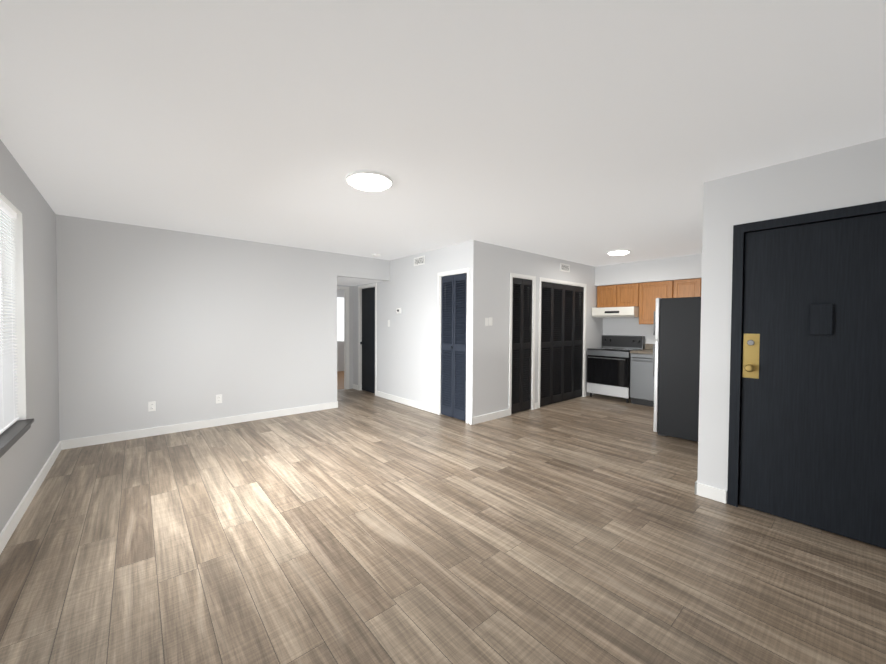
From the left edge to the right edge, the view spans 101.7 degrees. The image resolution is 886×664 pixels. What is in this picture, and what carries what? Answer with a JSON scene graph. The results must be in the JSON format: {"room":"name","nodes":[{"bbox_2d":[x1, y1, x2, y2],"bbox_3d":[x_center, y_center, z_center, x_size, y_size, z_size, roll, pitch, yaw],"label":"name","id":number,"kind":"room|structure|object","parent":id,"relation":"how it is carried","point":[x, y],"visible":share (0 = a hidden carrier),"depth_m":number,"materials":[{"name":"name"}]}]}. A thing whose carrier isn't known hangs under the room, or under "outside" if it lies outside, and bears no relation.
{"room":"empty living room","nodes":[
{"label":"empty living room","id":0,"kind":"room"},
{"bbox_2d":[0,140,59,532],"bbox_3d":[-2.132,0.070,1.363,0.250,2.440,6.490,-1,2,-40],"label":"wall","id":1,"kind":"structure","parent":0,"point":[25,457],"depth_m":2.88,"materials":[{"name":"grey paint"}]},
{"bbox_2d":[0,193,25,419],"bbox_3d":[-2.528,-0.077,1.895,0.159,1.522,1.779,-1,2,-40],"label":"window","id":2,"kind":"structure","parent":1,"relation":"in","point":[17,259],"depth_m":2.59,"materials":[{"name":"white"}]},
{"bbox_2d":[0,199,18,433],"bbox_3d":[-2.498,-0.093,1.920,0.048,1.479,1.760,-1,2,-40],"label":"window blinds","id":3,"kind":"object","parent":2,"relation":"attached to","point":[9,417],"visible":1,"depth_m":2.43,"materials":[{"name":"white plastic"}]},
{"bbox_2d":[0,418,33,457],"bbox_3d":[-2.479,0.693,1.924,0.136,0.067,1.870,-1,2,-40],"label":"window sill","id":4,"kind":"structure","parent":1,"relation":"attached to","point":[12,434],"depth_m":2.33,"materials":[{"name":"grey"}]},
{"bbox_2d":[0,440,63,553],"bbox_3d":[-2.004,1.242,1.434,0.013,0.095,6.125,-1,2,-40],"label":"baseboard","id":5,"kind":"structure","parent":1,"relation":"attached to","point":[14,520],"depth_m":2.58,"materials":[{"name":"white wood"}]},
{"bbox_2d":[56,214,389,440],"bbox_3d":[-2.595,-0.010,4.999,4.260,2.440,0.120,-1,2,-40],"label":"wall","id":6,"kind":"structure","parent":0,"point":[178,327],"depth_m":4.44,"materials":[{"name":"white paint"}]},
{"bbox_2d":[148,401,155,411],"bbox_3d":[-3.418,0.875,4.237,0.070,0.114,0.009,-1,2,-40],"label":"electrical outlet","id":7,"kind":"object","parent":6,"relation":"attached to","point":[151,406],"visible":1,"depth_m":4.24,"materials":[{"name":"white plastic"}]},
{"bbox_2d":[64,401,337,448],"bbox_3d":[-2.816,1.167,4.755,3.023,0.095,0.013,-1,2,-40],"label":"baseboard","id":8,"kind":"structure","parent":6,"relation":"attached to","point":[114,437],"depth_m":4.45,"materials":[{"name":"white wood"}]},
{"bbox_2d":[216,394,221,403],"bbox_3d":[-2.903,0.868,4.675,0.070,0.114,0.009,-1,2,-40],"label":"electrical outlet","id":9,"kind":"object","parent":6,"relation":"attached to","point":[218,398],"visible":1,"depth_m":4.67,"materials":[{"name":"white plastic"}]},
{"bbox_2d":[337,290,343,370],"bbox_3d":[-3.285,-0.116,9.775,5.100,2.440,0.100,-1,2,-40],"label":"wall","id":10,"kind":"structure","parent":0,"point":[340,351],"depth_m":10.07,"materials":[{"name":"white paint"}]},
{"bbox_2d":[337,298,343,340],"bbox_3d":[-2.707,-0.352,10.172,2.100,1.200,0.025,-1,2,-40],"label":"bedroom window","id":11,"kind":"structure","parent":10,"relation":"in","point":[340,319],"depth_m":10.03,"materials":[{"name":"white"}]},
{"bbox_2d":[337,285,352,388],"bbox_3d":[-2.194,-0.055,7.159,1.050,2.440,0.100,-1,2,-40],"label":"wall","id":12,"kind":"structure","parent":0,"point":[350,337],"depth_m":7.36,"materials":[{"name":"white paint"}]},
{"bbox_2d":[337,286,348,388],"bbox_3d":[-2.252,0.129,7.106,0.820,2.075,0.112,-1,2,-40],"label":"door frame","id":13,"kind":"structure","parent":12,"relation":"attached to","point":[346,320],"depth_m":7.32,"materials":[{"name":"white wood"}]},
{"bbox_2d":[337,277,380,285],"bbox_3d":[-1.789,-0.950,6.577,0.970,0.060,1.275,-1,2,-40],"label":"ceiling","id":14,"kind":"structure","parent":0,"point":[345,281],"depth_m":6.56,"materials":[{"name":"white paint"}]},
{"bbox_2d":[353,242,467,406],"bbox_3d":[-0.748,-0.026,6.193,0.100,2.440,3.445,-1,2,-40],"label":"wall block","id":15,"kind":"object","parent":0,"point":[407,354],"visible":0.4,"depth_m":5.86,"materials":[{"name":"white paint"}]},
{"bbox_2d":[360,287,374,392],"bbox_3d":[-1.438,0.157,6.968,0.100,2.010,0.588,-1,2,-40],"label":"hall door","id":16,"kind":"structure","parent":15,"relation":"attached to","point":[368,340],"depth_m":6.99,"materials":[{"name":"black wood"}]},
{"bbox_2d":[376,391,436,413],"bbox_3d":[-0.662,1.151,6.022,0.013,0.095,1.745,-1,2,-40],"label":"baseboard","id":17,"kind":"structure","parent":15,"relation":"attached to","point":[415,404],"depth_m":5.90,"materials":[{"name":"white wood"}]},
{"bbox_2d":[414,256,424,265],"bbox_3d":[-0.374,-1.113,5.652,0.011,0.130,0.280,-1,2,-40],"label":"air vent","id":18,"kind":"object","parent":15,"relation":"attached to","point":[420,260],"visible":1,"depth_m":5.64,"materials":[{"name":"white"}]},
{"bbox_2d":[437,268,469,423],"bbox_3d":[0.171,0.180,5.107,0.112,2.085,0.660,-1,2,-40],"label":"door frame","id":19,"kind":"structure","parent":15,"relation":"attached to","point":[466,270],"depth_m":5.21,"materials":[{"name":"white wood"}]},
{"bbox_2d":[441,273,466,420],"bbox_3d":[0.145,0.204,5.085,0.071,2.013,0.534,-1,2,-40],"label":"closet door","id":20,"kind":"structure","parent":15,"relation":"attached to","point":[453,363],"depth_m":5.08,"materials":[{"name":"black"}]},
{"bbox_2d":[0,389,885,663],"bbox_3d":[-0.614,1.237,5.615,8.150,0.060,10.950,-1,2,-40],"label":"floor","id":21,"kind":"structure","parent":0,"point":[360,527],"depth_m":2.08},
{"bbox_2d":[337,371,343,388],"bbox_3d":[-2.417,1.128,8.773,4.900,0.004,2.600,-1,2,-40],"label":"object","id":22,"kind":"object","parent":21,"relation":"on","point":[340,379],"visible":0.14,"depth_m":8.51,"materials":[{"name":"brown wood"}]},
{"bbox_2d":[358,283,376,394],"bbox_3d":[-1.423,0.131,6.980,0.112,2.085,0.710,-1,2,-40],"label":"door frame","id":23,"kind":"structure","parent":21,"relation":"on","point":[361,287],"depth_m":7.18,"materials":[{"name":"white wood"}]},
{"bbox_2d":[587,335,644,402],"bbox_3d":[3.129,0.639,6.590,0.694,1.135,0.760,-1,2,-40],"label":"range","id":24,"kind":"object","parent":21,"relation":"on","point":[608,367],"visible":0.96,"depth_m":6.45,"materials":[{"name":"black metal"}]},
{"bbox_2d":[630,353,654,406],"bbox_3d":[3.575,0.791,6.070,0.671,0.858,0.592,-1,2,-40],"label":"dishwasher","id":25,"kind":"object","parent":21,"relation":"on","point":[641,381],"visible":0.54,"depth_m":5.97,"materials":[{"name":"grey metal"}]},
{"bbox_2d":[653,297,700,441],"bbox_3d":[3.083,0.414,4.338,0.722,1.681,0.826,-1,2,-40],"label":"refrigerator","id":26,"kind":"object","parent":21,"relation":"on","point":[676,346],"visible":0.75,"depth_m":4.20,"materials":[{"name":"black metal"}]},
{"bbox_3d":[4.180,0.809,5.444,0.617,0.856,1.129,-1,2,-40],"label":"base cabinet","id":27,"kind":"object","parent":21,"relation":"on","visible":0},
{"bbox_2d":[630,344,652,353],"bbox_3d":[3.973,0.301,5.651,0.656,0.140,1.742,-1,2,-40],"label":"countertop","id":28,"kind":"structure","parent":27,"relation":"on","point":[648,349],"depth_m":6.17,"materials":[{"name":"stone"}]},
{"bbox_2d":[0,0,885,266],"bbox_3d":[-0.601,-1.282,5.561,8.150,0.100,10.950,-1,2,-40],"label":"ceiling","id":29,"kind":"structure","parent":0,"point":[590,132],"depth_m":1.88,"materials":[{"name":"white paint"}]},
{"bbox_2d":[346,170,392,190],"bbox_3d":[-0.566,-1.146,2.784,0.352,0.052,0.352,-1,2,-40],"label":"ceiling light","id":30,"kind":"object","parent":29,"relation":"attached to","point":[366,180],"visible":1,"depth_m":2.71,"materials":[{"name":"white glass"}]},
{"bbox_2d":[607,249,629,255],"bbox_3d":[2.643,-1.186,5.434,0.312,0.052,0.312,-1,2,-40],"label":"kitchen ceiling light","id":31,"kind":"object","parent":29,"relation":"attached to","point":[619,252],"visible":1,"depth_m":5.35,"materials":[{"name":"white"}]},
{"bbox_2d":[595,254,701,285],"bbox_3d":[3.847,-1.036,6.021,0.345,0.365,2.535,-1,2,-40],"label":"soffit","id":32,"kind":"structure","parent":29,"relation":"attached to","point":[676,268],"depth_m":6.12,"materials":[{"name":"white paint"}]},
{"bbox_2d":[468,240,602,416],"bbox_3d":[1.779,-0.009,6.017,3.720,2.440,0.100,-1,2,-40],"label":"wall","id":33,"kind":"structure","parent":0,"point":[492,267],"depth_m":5.10,"materials":[{"name":"white paint"}]},
{"bbox_2d":[485,318,488,325],"bbox_3d":[0.603,-0.138,4.936,0.070,0.114,0.017,-1,2,-40],"label":"light switch","id":34,"kind":"object","parent":33,"relation":"attached to","point":[486,321],"visible":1,"depth_m":4.94,"materials":[{"name":"white plastic"}]},
{"bbox_2d":[469,409,508,424],"bbox_3d":[0.668,1.179,5.031,0.753,0.095,0.018,-1,2,-40],"label":"baseboard","id":35,"kind":"structure","parent":33,"relation":"attached to","point":[495,415],"depth_m":4.99,"materials":[{"name":"white wood"}]},
{"bbox_2d":[511,278,531,413],"bbox_3d":[1.197,0.201,5.474,0.489,2.013,0.071,-1,2,-40],"label":"closet door","id":36,"kind":"structure","parent":33,"relation":"in","point":[521,353],"depth_m":5.47,"materials":[{"name":"black wood"}]},
{"bbox_2d":[509,273,535,415],"bbox_3d":[1.174,0.177,5.500,0.615,2.085,0.112,-1,2,-40],"label":"door frame","id":37,"kind":"structure","parent":33,"relation":"attached to","point":[512,275],"depth_m":5.62,"materials":[{"name":"white wood"}]},
{"bbox_2d":[540,281,583,406],"bbox_3d":[2.071,0.190,6.217,1.344,2.013,0.071,-1,2,-40],"label":"double closet door","id":38,"kind":"structure","parent":33,"relation":"in","point":[561,371],"depth_m":6.19,"materials":[{"name":"black wood"}]},
{"bbox_2d":[538,277,586,407],"bbox_3d":[2.048,0.165,6.243,1.470,2.085,0.112,-1,2,-40],"label":"door frame","id":39,"kind":"structure","parent":33,"relation":"attached to","point":[542,279],"depth_m":6.23,"materials":[{"name":"white wood"}]},
{"bbox_2d":[560,263,569,271],"bbox_3d":[2.096,-1.101,6.186,0.280,0.130,0.011,-1,2,-40],"label":"air vent","id":40,"kind":"object","parent":33,"relation":"in","point":[565,267],"visible":1,"depth_m":6.18,"materials":[{"name":"white metal"}]},
{"bbox_2d":[603,318,658,348],"bbox_3d":[4.011,0.000,6.187,0.100,2.440,2.735,-1,2,-40],"label":"wall","id":41,"kind":"structure","parent":0,"point":[624,326],"depth_m":6.75,"materials":[{"name":"white paint"}]},
{"bbox_2d":[592,307,638,317],"bbox_3d":[3.223,-0.355,6.641,0.503,0.182,0.753,-1,2,-40],"label":"range hood","id":42,"kind":"object","parent":41,"relation":"attached to","point":[619,312],"visible":0.91,"depth_m":6.45,"materials":[{"name":"white metal"}]},
{"bbox_2d":[597,283,638,307],"bbox_3d":[3.294,-0.660,6.695,0.319,0.410,0.753,-1,2,-40],"label":"upper cabinet","id":43,"kind":"object","parent":41,"relation":"attached to","point":[624,295],"visible":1,"depth_m":6.57,"materials":[{"name":"brown wood"}]},
{"bbox_2d":[639,280,673,323],"bbox_3d":[3.709,-0.493,6.209,0.319,0.720,0.519,-1,2,-40],"label":"upper cabinet","id":44,"kind":"object","parent":41,"relation":"attached to","point":[650,293],"visible":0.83,"depth_m":6.16,"materials":[{"name":"brown wood"}]},
{"bbox_2d":[673,278,701,297],"bbox_3d":[4.129,-0.480,5.716,0.319,0.720,0.764,-1,2,-40],"label":"upper cabinet","id":45,"kind":"object","parent":41,"relation":"attached to","point":[687,288],"visible":0.15,"depth_m":5.75,"materials":[{"name":"brown wood"}]},
{"bbox_2d":[697,138,885,502],"bbox_3d":[2.592,0.077,2.219,0.100,2.440,1.670,-1,2,-40],"label":"wall","id":46,"kind":"structure","parent":0,"point":[853,175],"depth_m":2.67,"materials":[{"name":"white paint"}]},
{"bbox_2d":[727,201,885,506],"bbox_3d":[2.479,0.260,2.354,0.124,2.068,0.942,-1,2,-40],"label":"door frame","id":47,"kind":"structure","parent":46,"relation":"attached to","point":[740,231],"depth_m":2.64,"materials":[{"name":"black wood"}]},
{"bbox_2d":[739,213,885,548],"bbox_3d":[2.444,0.286,2.319,0.114,1.992,0.823,-1,2,-40],"label":"entry door","id":48,"kind":"structure","parent":46,"relation":"in","point":[813,428],"depth_m":2.34,"materials":[{"name":"black wood"}]}
]}

